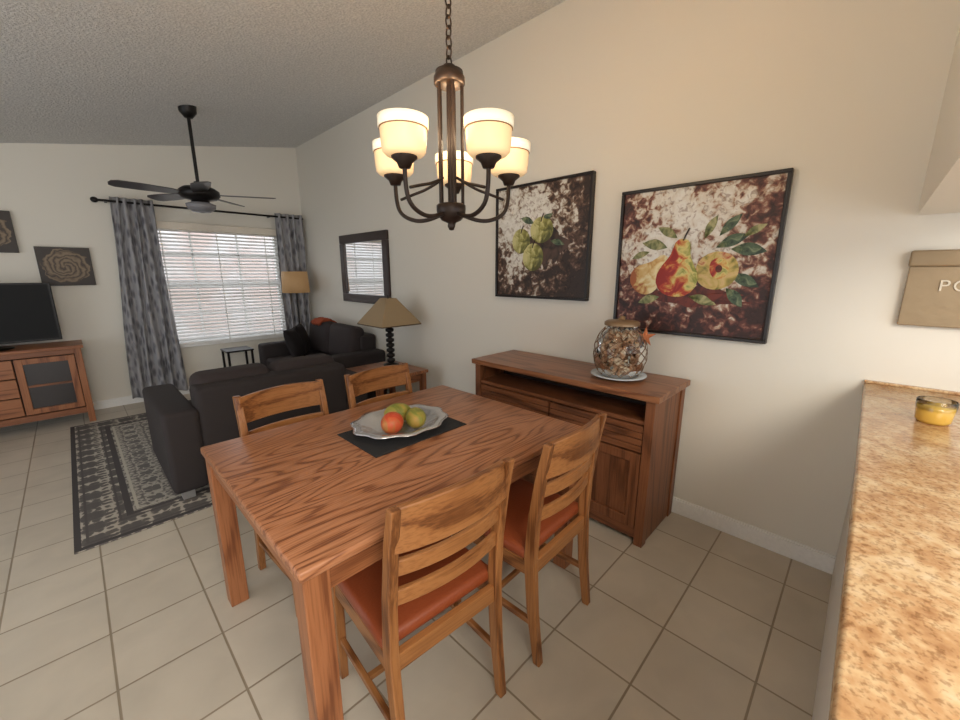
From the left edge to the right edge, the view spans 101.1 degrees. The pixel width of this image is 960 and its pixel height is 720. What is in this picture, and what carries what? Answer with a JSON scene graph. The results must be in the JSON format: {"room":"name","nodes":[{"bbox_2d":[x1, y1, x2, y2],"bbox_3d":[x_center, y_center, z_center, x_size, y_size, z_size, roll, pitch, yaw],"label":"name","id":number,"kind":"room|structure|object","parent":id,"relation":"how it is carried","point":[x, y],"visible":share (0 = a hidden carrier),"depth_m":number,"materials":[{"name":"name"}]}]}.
{"room":"dining room","nodes":[
{"label":"dining room","id":0,"kind":"room"},
{"bbox_2d":[0,143,310,401],"bbox_3d":[-4.417,-0.995,3.958,0.120,3.200,5.270,12,17,43],"label":"wall","id":1,"kind":"structure","parent":0,"point":[46,190],"depth_m":4.28,"materials":[{"name":"beige paint"}]},
{"bbox_2d":[0,210,19,252],"bbox_3d":[-4.575,-1.188,3.630,0.035,0.380,0.390,12,17,43],"label":"canvas","id":2,"kind":"object","parent":1,"relation":"attached to","point":[8,242],"visible":1,"depth_m":3.73,"materials":[{"name":"fabric"}]},
{"bbox_2d":[33,246,95,285],"bbox_3d":[-4.232,-0.956,4.040,0.035,0.380,0.390,12,17,43],"label":"canvas","id":3,"kind":"object","parent":1,"relation":"attached to","point":[57,266],"visible":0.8,"depth_m":4.02,"materials":[{"name":"fabric"}]},
{"bbox_2d":[93,386,189,409],"bbox_3d":[-4.373,0.533,4.240,0.016,0.095,5.254,12,17,43],"label":"baseboard","id":4,"kind":"structure","parent":1,"relation":"attached to","point":[120,401],"depth_m":4.49,"materials":[{"name":"white paint"}]},
{"bbox_2d":[90,197,302,219],"bbox_3d":[-3.256,-1.810,4.800,0.148,0.056,2.142,12,17,43],"label":"curtain rod","id":5,"kind":"object","parent":1,"relation":"attached to","point":[93,199],"visible":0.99,"depth_m":4.51,"materials":[{"name":"black metal"}]},
{"bbox_2d":[109,196,188,398],"bbox_3d":[-3.772,-0.662,4.447,0.079,2.180,0.525,12,17,43],"label":"curtain","id":6,"kind":"object","parent":5,"relation":"hanging from","point":[153,350],"visible":0.96,"depth_m":4.44,"materials":[{"name":"grey fabric"}]},
{"bbox_2d":[274,213,310,336],"bbox_3d":[-2.611,-0.918,5.609,0.080,2.180,0.384,12,17,43],"label":"curtain","id":7,"kind":"object","parent":5,"relation":"hanging from","point":[289,232],"visible":0.52,"depth_m":5.51,"materials":[{"name":"grey fabric"}]},
{"bbox_2d":[161,232,285,341],"bbox_3d":[-3.352,-0.978,5.094,0.080,1.440,1.500,12,17,43],"label":"window","id":8,"kind":"structure","parent":1,"relation":"in","point":[188,232],"depth_m":5.17,"materials":[{"name":"white paint"}]},
{"bbox_2d":[156,221,286,345],"bbox_3d":[-3.275,-0.960,5.021,0.065,1.435,1.490,12,17,43],"label":"window blinds","id":9,"kind":"object","parent":8,"relation":"attached to","point":[161,225],"visible":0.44,"depth_m":5.01,"materials":[{"name":"white plastic"}]},
{"bbox_2d":[180,335,283,347],"bbox_3d":[-3.298,-0.249,5.201,0.090,0.030,1.560,12,17,43],"label":"sill","id":10,"kind":"structure","parent":1,"relation":"attached to","point":[267,337],"depth_m":5.16,"materials":[{"name":"white paint"}]},
{"bbox_2d":[0,0,565,147],"bbox_3d":[-1.207,-1.425,0.656,9.050,1.160,5.470,12,17,43],"label":"ceiling","id":11,"kind":"structure","parent":0,"point":[256,73],"depth_m":2.70,"materials":[{"name":"grey paint"}]},
{"bbox_2d":[108,105,275,212],"bbox_3d":[-2.525,-1.762,3.455,1.179,0.894,1.174,12,17,43],"label":"ceiling fan","id":12,"kind":"object","parent":11,"relation":"hanging from","point":[200,194],"depth_m":3.44,"materials":[{"name":"black metal"}]},
{"bbox_2d":[372,0,530,230],"bbox_3d":[-0.104,-1.087,1.279,0.567,1.274,0.566,12,17,43],"label":"chandelier","id":13,"kind":"object","parent":11,"relation":"hanging from","point":[402,141],"visible":1,"depth_m":1.30,"materials":[{"name":"white glass"}]},
{"bbox_2d":[0,394,831,719],"bbox_3d":[-1.136,1.290,1.255,9.250,0.100,5.570,12,17,43],"label":"floor","id":14,"kind":"structure","parent":0,"point":[699,621],"depth_m":1.66,"materials":[{"name":"tile"}]},
{"bbox_2d":[0,340,95,427],"bbox_3d":[-4.537,0.306,3.656,0.450,0.790,1.340,12,17,43],"label":"tv stand","id":15,"kind":"object","parent":14,"relation":"on","point":[39,381],"visible":1,"depth_m":3.77,"materials":[{"name":"brown wood"}]},
{"bbox_2d":[0,283,62,351],"bbox_3d":[-4.512,-0.374,3.511,0.400,0.600,1.040,12,17,43],"label":"television","id":16,"kind":"object","parent":15,"relation":"on","point":[28,313],"visible":1,"depth_m":3.71,"materials":[{"name":"black plastic"}]},
{"bbox_2d":[70,413,212,553],"bbox_3d":[-2.516,0.725,3.561,2.540,0.012,1.640,12,17,43],"label":"area rug","id":17,"kind":"object","parent":14,"relation":"on","point":[121,489],"visible":0.44,"depth_m":2.77,"materials":[{"name":"grey carpet"}]},
{"bbox_2d":[142,353,367,499],"bbox_3d":[-1.792,0.371,3.274,0.920,0.802,1.420,12,17,43],"label":"loveseat","id":18,"kind":"object","parent":17,"relation":"on","point":[179,427],"visible":0.7,"depth_m":2.69,"materials":[{"name":"brown fabric"}]},
{"bbox_2d":[189,363,269,386],"bbox_3d":[-1.812,0.249,2.903,0.200,0.400,0.500,22,24,40],"label":"cushion","id":19,"kind":"object","parent":18,"relation":"on","point":[209,376],"depth_m":2.79,"materials":[{"name":"black fabric"}]},
{"bbox_2d":[268,353,333,370],"bbox_3d":[-1.456,0.171,3.260,0.200,0.400,0.500,22,24,40],"label":"cushion","id":20,"kind":"object","parent":18,"relation":"on","point":[293,363],"depth_m":3.14,"materials":[{"name":"black fabric"}]},
{"bbox_2d":[220,346,254,366],"bbox_3d":[-3.058,0.126,5.029,0.300,0.550,0.300,12,17,43],"label":"side table","id":21,"kind":"object","parent":14,"relation":"on","point":[228,351],"visible":0.46,"depth_m":4.98,"materials":[{"name":"black metal"}]},
{"bbox_2d":[232,379,328,616],"bbox_3d":[-0.833,0.616,1.939,0.503,0.923,0.436,11,16,40],"label":"dining chair","id":22,"kind":"object","parent":14,"relation":"on","point":[263,403],"visible":0.25,"depth_m":1.98,"materials":[{"name":"brown wood"}]},
{"bbox_2d":[281,271,309,322],"bbox_3d":[-2.506,-0.462,5.493,0.350,1.500,0.350,12,17,43],"label":"floor lamp","id":23,"kind":"object","parent":14,"relation":"on","point":[296,282],"visible":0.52,"depth_m":5.23,"materials":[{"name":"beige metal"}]},
{"bbox_2d":[258,321,386,398],"bbox_3d":[-1.960,-0.001,4.834,1.560,0.882,0.900,12,17,43],"label":"loveseat","id":24,"kind":"object","parent":14,"relation":"on","point":[350,346],"visible":0.45,"depth_m":4.66,"materials":[{"name":"brown fabric"}]},
{"bbox_2d":[283,327,304,356],"bbox_3d":[-2.250,-0.207,4.821,0.172,0.365,0.400,-1,12,-4],"label":"throw pillow","id":25,"kind":"object","parent":24,"relation":"on","point":[295,345],"visible":0.79,"depth_m":4.69,"materials":[{"name":"black fabric"}]},
{"bbox_2d":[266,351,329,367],"bbox_3d":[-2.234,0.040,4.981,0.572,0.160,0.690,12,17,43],"label":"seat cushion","id":26,"kind":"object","parent":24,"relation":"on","point":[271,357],"depth_m":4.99,"materials":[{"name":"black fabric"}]},
{"bbox_2d":[294,323,309,355],"bbox_3d":[-2.267,-0.265,5.040,0.170,0.391,0.420,-4,13,-17],"label":"throw pillow","id":27,"kind":"object","parent":24,"relation":"on","point":[299,328],"visible":0.58,"depth_m":4.92,"materials":[{"name":"black fabric"}]},
{"bbox_2d":[309,321,335,353],"bbox_3d":[-2.021,-0.310,5.127,0.570,0.400,0.200,12,9,43],"label":"cushion","id":28,"kind":"object","parent":24,"relation":"on","point":[318,335],"depth_m":5.00,"materials":[{"name":"black fabric"}]},
{"bbox_2d":[311,317,336,325],"bbox_3d":[-2.017,-0.501,5.081,0.311,0.100,0.220,12,17,43],"label":"throw blanket","id":29,"kind":"object","parent":24,"relation":"on","point":[317,321],"visible":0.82,"depth_m":5.02,"materials":[{"name":"orange fabric"}]},
{"bbox_2d":[329,323,363,354],"bbox_3d":[-1.606,-0.223,4.732,0.570,0.400,0.200,12,9,43],"label":"cushion","id":30,"kind":"object","parent":24,"relation":"on","point":[343,338],"depth_m":4.57,"materials":[{"name":"black fabric"}]},
{"bbox_2d":[344,363,412,408],"bbox_3d":[-0.449,0.531,2.324,0.503,0.923,0.436,11,17,41],"label":"dining chair","id":31,"kind":"object","parent":14,"relation":"on","point":[372,379],"visible":0.22,"depth_m":2.38,"materials":[{"name":"brown wood"}]},
{"bbox_2d":[346,361,427,396],"bbox_3d":[-0.897,0.372,3.832,0.600,0.585,0.550,12,17,43],"label":"end table","id":32,"kind":"object","parent":14,"relation":"on","point":[417,374],"visible":0.2,"depth_m":3.75,"materials":[{"name":"brown wood"}]},
{"bbox_2d":[357,295,420,365],"bbox_3d":[-0.881,-0.285,3.851,0.444,0.690,0.444,12,17,43],"label":"table lamp","id":33,"kind":"object","parent":32,"relation":"on","point":[388,313],"visible":1,"depth_m":3.73,"materials":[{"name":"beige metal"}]},
{"bbox_2d":[200,385,581,719],"bbox_3d":[-0.346,0.715,1.869,1.040,0.760,1.344,12,17,43],"label":"dining table","id":34,"kind":"object","parent":14,"relation":"on","point":[318,501],"visible":0.77,"depth_m":1.45,"materials":[{"name":"brown wood"}]},
{"bbox_2d":[337,417,466,457],"bbox_3d":[-0.357,0.326,1.859,0.330,0.004,0.500,12,17,43],"label":"placemat","id":35,"kind":"object","parent":34,"relation":"on","point":[377,448],"visible":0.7,"depth_m":1.73,"materials":[{"name":"black fabric"}]},
{"bbox_2d":[350,404,447,438],"bbox_3d":[-0.375,0.299,1.871,0.391,0.043,0.481,12,17,43],"label":"fruit bowl","id":36,"kind":"object","parent":35,"relation":"on","point":[368,424],"visible":0.74,"depth_m":1.85,"materials":[{"name":"silver metal"}]},
{"bbox_2d":[381,412,403,433],"bbox_3d":[-0.394,0.282,1.784,0.098,0.098,0.123,3,13,14],"label":"apple","id":37,"kind":"object","parent":36,"relation":"in","point":[391,422],"visible":1,"depth_m":1.74,"materials":[{"name":"red food"}]},
{"bbox_2d":[384,403,410,420],"bbox_3d":[-0.393,0.255,1.914,0.144,0.094,0.100,-6,14,-25],"label":"apple","id":38,"kind":"object","parent":36,"relation":"in","point":[401,408],"visible":0.5,"depth_m":1.88,"materials":[{"name":"green food"}]},
{"bbox_2d":[405,407,425,427],"bbox_3d":[-0.302,0.269,1.851,0.096,0.094,0.136,-3,13,-15],"label":"apple","id":39,"kind":"object","parent":36,"relation":"in","point":[415,417],"visible":1,"depth_m":1.80,"materials":[{"name":"green food"}]},
{"bbox_2d":[331,457,514,719],"bbox_3d":[-0.209,0.746,1.350,0.436,0.923,0.503,-11,16,-41],"label":"dining chair","id":40,"kind":"object","parent":14,"relation":"on","point":[423,570],"visible":0.91,"depth_m":1.18,"materials":[{"name":"brown wood"}]},
{"bbox_2d":[452,412,606,666],"bbox_3d":[0.202,0.666,1.713,0.503,0.923,0.436,11,17,41],"label":"dining chair","id":41,"kind":"object","parent":14,"relation":"on","point":[535,512],"visible":0.8,"depth_m":1.52,"materials":[{"name":"brown wood"}]},
{"bbox_2d":[472,350,690,547],"bbox_3d":[0.581,0.479,2.672,1.330,0.875,0.480,12,17,43],"label":"sideboard","id":42,"kind":"object","parent":14,"relation":"on","point":[633,483],"visible":0.62,"depth_m":2.29,"materials":[{"name":"brown wood"}]},
{"bbox_2d":[481,373,645,424],"bbox_3d":[0.586,0.211,2.619,1.230,0.022,0.435,12,17,43],"label":"shelf","id":43,"kind":"object","parent":42,"relation":"attached to","point":[622,410],"depth_m":2.48,"materials":[{"name":"brown wood"}]},
{"bbox_2d":[591,367,646,380],"bbox_3d":[0.821,0.090,2.347,0.316,0.024,0.316,12,17,43],"label":"serving plate","id":44,"kind":"object","parent":42,"relation":"on","point":[641,376],"visible":0.48,"depth_m":2.28,"materials":[{"name":"white ceramic"}]},
{"bbox_2d":[593,315,654,378],"bbox_3d":[0.821,-0.081,2.310,0.301,0.360,0.301,-7,14,-30],"label":"shell jar","id":45,"kind":"object","parent":44,"relation":"on","point":[635,341],"visible":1,"depth_m":2.23,"materials":[{"name":"clear glass"}]},
{"bbox_2d":[296,0,959,555],"bbox_3d":[0.668,-0.737,2.789,9.070,3.200,0.120,12,17,43],"label":"wall","id":46,"kind":"structure","parent":0,"point":[847,95],"depth_m":2.12,"materials":[{"name":"beige paint"}]},
{"bbox_2d":[339,230,390,303],"bbox_3d":[-1.365,-1.072,4.636,1.060,0.800,0.035,12,17,43],"label":"wall mirror","id":47,"kind":"object","parent":46,"relation":"attached to","point":[364,257],"visible":0.93,"depth_m":4.60,"materials":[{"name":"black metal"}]},
{"bbox_2d":[495,170,595,300],"bbox_3d":[0.433,-0.864,2.882,0.830,0.822,0.040,12,17,43],"label":"painting","id":48,"kind":"object","parent":46,"relation":"attached to","point":[543,250],"visible":1,"depth_m":2.83,"materials":[{"name":"fabric"}]},
{"bbox_2d":[387,391,835,574],"bbox_3d":[-0.383,0.576,4.032,6.025,0.100,0.016,12,17,43],"label":"baseboard","id":49,"kind":"structure","parent":46,"relation":"attached to","point":[818,559],"depth_m":2.19,"materials":[{"name":"white paint"}]},
{"bbox_2d":[612,168,793,343],"bbox_3d":[1.170,-0.551,2.215,0.826,0.832,0.040,12,17,43],"label":"painting","id":50,"kind":"object","parent":46,"relation":"attached to","point":[701,259],"visible":0.97,"depth_m":2.15,"materials":[{"name":"fabric"}]},
{"bbox_2d":[864,379,959,394],"bbox_3d":[1.963,0.140,1.585,0.610,0.010,0.025,12,17,43],"label":"backsplash","id":51,"kind":"structure","parent":46,"relation":"attached to","point":[866,381],"depth_m":1.69,"materials":[{"name":"stone"}]},
{"bbox_2d":[897,249,959,327],"bbox_3d":[1.917,-0.272,1.526,0.390,0.305,0.045,12,17,43],"label":"sign","id":52,"kind":"object","parent":46,"relation":"attached to","point":[931,295],"visible":1,"depth_m":1.59,"materials":[{"name":"beige wood"}]},
{"bbox_2d":[812,26,959,719],"bbox_3d":[1.181,-0.222,0.681,0.545,3.100,2.270,12,17,43],"label":"wall","id":53,"kind":"structure","parent":0,"point":[941,188],"depth_m":1.26,"materials":[{"name":"beige paint"}]},
{"bbox_2d":[828,379,959,719],"bbox_3d":[1.179,0.333,0.805,0.610,0.050,2.270,12,17,43],"label":"countertop","id":54,"kind":"structure","parent":53,"relation":"on","point":[897,652],"depth_m":0.66,"materials":[{"name":"stone"}]},
{"bbox_2d":[914,396,959,425],"bbox_3d":[1.498,0.168,1.301,0.094,0.078,0.094,12,17,43],"label":"jar candle","id":55,"kind":"object","parent":54,"relation":"on","point":[928,412],"visible":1,"depth_m":1.28,"materials":[{"name":"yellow wax"}]},
{"label":"outside","id":56,"kind":"structure","parent":0,"visible":0},
{"bbox_3d":[-6.494,-0.072,7.904,7.900,0.100,18.000,12,17,43],"label":"ground","id":57,"kind":"structure","parent":56,"visible":0},
{"bbox_2d":[158,231,280,337],"bbox_3d":[-5.438,-1.371,7.993,0.100,2.400,12.000,12,17,43],"label":"wall","id":58,"kind":"structure","parent":57,"relation":"on","point":[158,231],"depth_m":8.02,"materials":[{"name":"paint"}]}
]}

